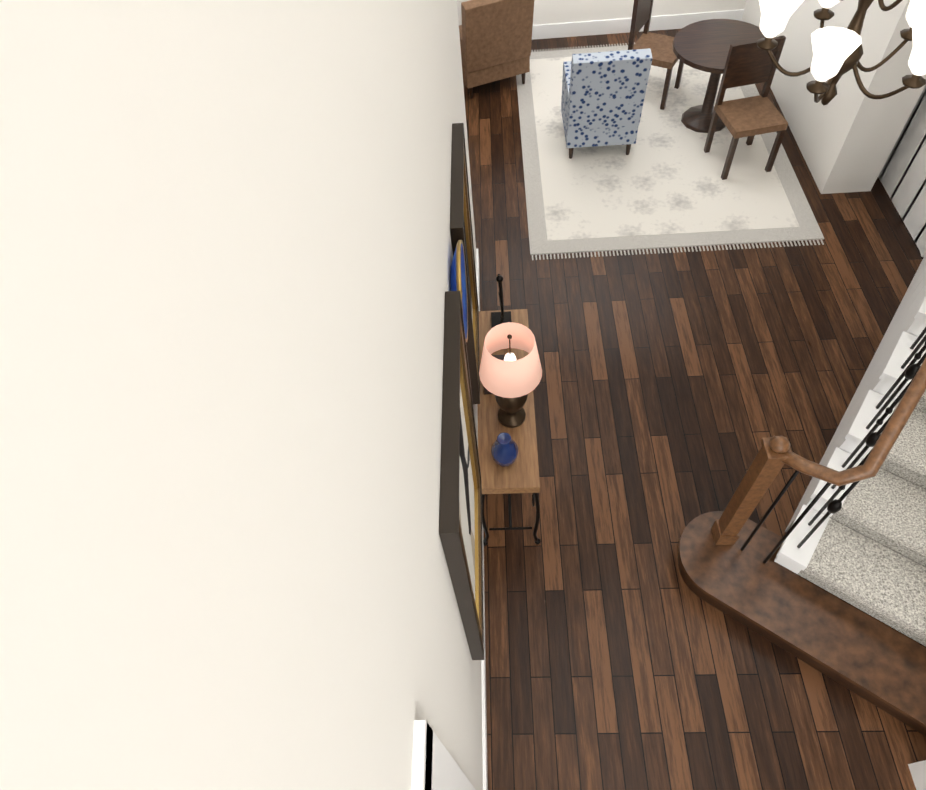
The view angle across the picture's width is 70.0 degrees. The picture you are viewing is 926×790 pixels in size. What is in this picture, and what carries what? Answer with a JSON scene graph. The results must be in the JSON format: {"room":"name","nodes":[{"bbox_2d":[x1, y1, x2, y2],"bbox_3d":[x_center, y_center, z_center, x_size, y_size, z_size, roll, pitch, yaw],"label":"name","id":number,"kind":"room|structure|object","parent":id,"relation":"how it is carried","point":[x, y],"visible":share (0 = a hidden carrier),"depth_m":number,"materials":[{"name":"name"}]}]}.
{"room":"entrance hall","nodes":[
{"label":"entrance hall","id":0,"kind":"room"},
{"bbox_2d":[0,0,482,789],"bbox_3d":[-0.203,-0.016,0.888,0.150,6.300,7.000,-2,55,4],"label":"wall","id":1,"kind":"structure","parent":0,"point":[226,254],"depth_m":0.43,"materials":[{"name":"white paint"}]},
{"bbox_2d":[411,720,475,789],"bbox_3d":[-0.056,1.788,1.891,0.170,2.580,1.165,-2,55,4],"label":"door frame","id":2,"kind":"structure","parent":1,"relation":"attached to","point":[435,766],"depth_m":1.23,"materials":[{"name":"white wood"}]},
{"bbox_2d":[450,240,467,341],"bbox_3d":[-0.016,-0.386,2.478,0.045,0.380,0.380,-2,55,4],"label":"plate","id":3,"kind":"object","parent":1,"relation":"attached to","point":[458,281],"visible":0.75,"depth_m":2.40,"materials":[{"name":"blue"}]},
{"bbox_2d":[439,291,483,659],"bbox_3d":[0.015,0.386,2.466,0.050,1.333,0.841,-2,55,4],"label":"picture","id":4,"kind":"object","parent":1,"relation":"attached to","point":[460,522],"visible":1,"depth_m":2.13,"materials":[{"name":"black wood"}]},
{"bbox_2d":[450,123,479,403],"bbox_3d":[0.021,-0.569,3.177,0.050,1.190,0.676,-2,55,4],"label":"picture","id":5,"kind":"object","parent":1,"relation":"attached to","point":[460,220],"visible":0.9,"depth_m":3.01,"materials":[{"name":"brown metal"}]},
{"bbox_2d":[476,249,487,789],"bbox_3d":[0.111,1.733,3.399,0.016,0.150,7.000,-2,55,4],"label":"baseboard","id":6,"kind":"structure","parent":1,"relation":"attached to","point":[484,727],"depth_m":3.47,"materials":[{"name":"white wood"}]},
{"bbox_2d":[457,0,745,24],"bbox_3d":[-0.572,-5.827,4.970,6.790,6.300,0.200,-2,55,4],"label":"wall","id":7,"kind":"structure","parent":0,"point":[554,11],"depth_m":7.15,"materials":[{"name":"white paint"}]},
{"bbox_2d":[532,9,743,39],"bbox_3d":[-0.342,-3.985,7.424,6.790,0.150,0.016,-2,55,4],"label":"baseboard","id":8,"kind":"structure","parent":7,"relation":"attached to","point":[608,26],"depth_m":7.28,"materials":[{"name":"white"}]},
{"bbox_2d":[463,29,925,789],"bbox_3d":[3.250,-0.374,4.732,14.000,0.100,12.000,-2,55,4],"label":"floor","id":9,"kind":"structure","parent":0,"point":[671,389],"depth_m":4.22,"materials":[{"name":"brown wood"}]},
{"bbox_2d":[477,309,540,545],"bbox_3d":[0.266,0.216,4.020,0.358,0.840,1.231,-2,55,4],"label":"console table","id":10,"kind":"object","parent":9,"relation":"on","point":[520,474],"visible":0.44,"depth_m":3.52,"materials":[{"name":"brown wood"}]},
{"bbox_2d":[484,355,504,394],"bbox_3d":[0.213,-0.126,3.651,0.200,0.159,0.180,-2,55,4],"label":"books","id":11,"kind":"object","parent":10,"relation":"on","point":[500,357],"visible":0.1,"depth_m":3.62,"materials":[{"name":"grey paper"}]},
{"bbox_2d":[491,274,511,327],"bbox_3d":[0.210,-0.527,3.705,0.120,0.529,0.260,-2,55,4],"label":"sculpture","id":12,"kind":"object","parent":10,"relation":"on","point":[501,317],"visible":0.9,"depth_m":3.92,"materials":[{"name":"black metal"}]},
{"bbox_2d":[491,432,517,466],"bbox_3d":[0.210,0.275,3.335,0.140,0.220,0.140,-2,55,4],"label":"vase","id":13,"kind":"object","parent":10,"relation":"on","point":[504,449],"visible":1,"depth_m":3.28,"materials":[{"name":"blue"}]},
{"bbox_2d":[479,322,541,427],"bbox_3d":[0.238,-0.079,3.298,0.310,0.681,0.310,-2,55,4],"label":"table lamp","id":14,"kind":"object","parent":10,"relation":"on","point":[510,382],"visible":1,"depth_m":3.15,"materials":[{"name":"pink fabric"}]},
{"bbox_2d":[516,42,823,259],"bbox_3d":[1.732,-2.498,6.283,2.350,0.012,3.270,-2,55,4],"label":"living room rug","id":15,"kind":"object","parent":9,"relation":"on","point":[662,184],"visible":0.67,"depth_m":5.84,"materials":[{"name":"beige carpet"}]},
{"bbox_2d":[459,0,533,98],"bbox_3d":[0.243,-3.606,6.596,0.680,0.960,0.787,-19,56,-8],"label":"armchair","id":16,"kind":"object","parent":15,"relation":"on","point":[495,39],"visible":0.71,"depth_m":6.33,"materials":[{"name":"leather"}]},
{"bbox_2d":[561,48,651,158],"bbox_3d":[1.220,-2.670,5.829,0.620,1.000,0.750,-2,55,4],"label":"armchair","id":17,"kind":"object","parent":15,"relation":"on","point":[603,97],"visible":1,"depth_m":5.55,"materials":[{"name":"fabric"}]},
{"bbox_2d":[628,0,683,109],"bbox_3d":[1.842,-3.297,6.229,0.440,0.967,0.440,24,60,20],"label":"chair","id":18,"kind":"object","parent":15,"relation":"on","point":[660,46],"visible":0.6,"depth_m":6.19,"materials":[{"name":"brown leather"}]},
{"bbox_2d":[673,19,764,132],"bbox_3d":[2.278,-2.836,6.015,0.840,0.727,0.840,-2,55,4],"label":"table","id":19,"kind":"object","parent":15,"relation":"on","point":[703,45],"visible":0.75,"depth_m":5.81,"materials":[{"name":"brown wood"}]},
{"bbox_2d":[704,35,787,179],"bbox_3d":[2.417,-2.377,5.536,0.440,0.967,0.440,-11,55,-2],"label":"chair","id":20,"kind":"object","parent":15,"relation":"on","point":[749,63],"visible":0.98,"depth_m":5.50,"materials":[{"name":"brown leather"}]},
{"bbox_2d":[678,85,925,735],"bbox_3d":[3.025,-1.244,3.368,3.806,3.157,5.114,-2,55,4],"label":"stairs","id":21,"kind":"structure","parent":9,"relation":"on","point":[863,549],"depth_m":3.50,"materials":[{"name":"brown wood"}]},
{"bbox_2d":[711,327,925,562],"bbox_3d":[2.392,-1.815,3.024,2.228,4.093,3.851,-2,55,4],"label":"stair railing","id":22,"kind":"object","parent":21,"relation":"on","point":[775,454],"visible":1,"depth_m":3.07,"materials":[{"name":"brown wood"}]},
{"bbox_2d":[908,760,925,789],"bbox_3d":[2.189,1.109,2.024,0.224,2.800,0.241,-2,55,4],"label":"column","id":23,"kind":"structure","parent":9,"relation":"on","point":[918,771],"depth_m":3.16,"materials":[{"name":"white paint"}]},
{"bbox_2d":[741,0,925,193],"bbox_3d":[3.011,-4.701,3.857,0.405,6.300,2.900,-2,55,4],"label":"wall","id":24,"kind":"structure","parent":0,"point":[846,136],"depth_m":5.30,"materials":[{"name":"white paint"}]},
{"bbox_3d":[2.770,-4.022,-0.504,14.000,0.100,12.000,-2,55,4],"label":"ceiling","id":25,"kind":"structure","parent":0,"visible":0},
{"bbox_2d":[757,0,925,105],"bbox_3d":[1.154,-2.172,0.800,0.619,3.899,0.598,-2,55,4],"label":"chandelier","id":26,"kind":"object","parent":25,"relation":"hanging from","point":[837,53],"visible":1,"depth_m":2.13,"materials":[{"name":"brown metal"}]}
]}

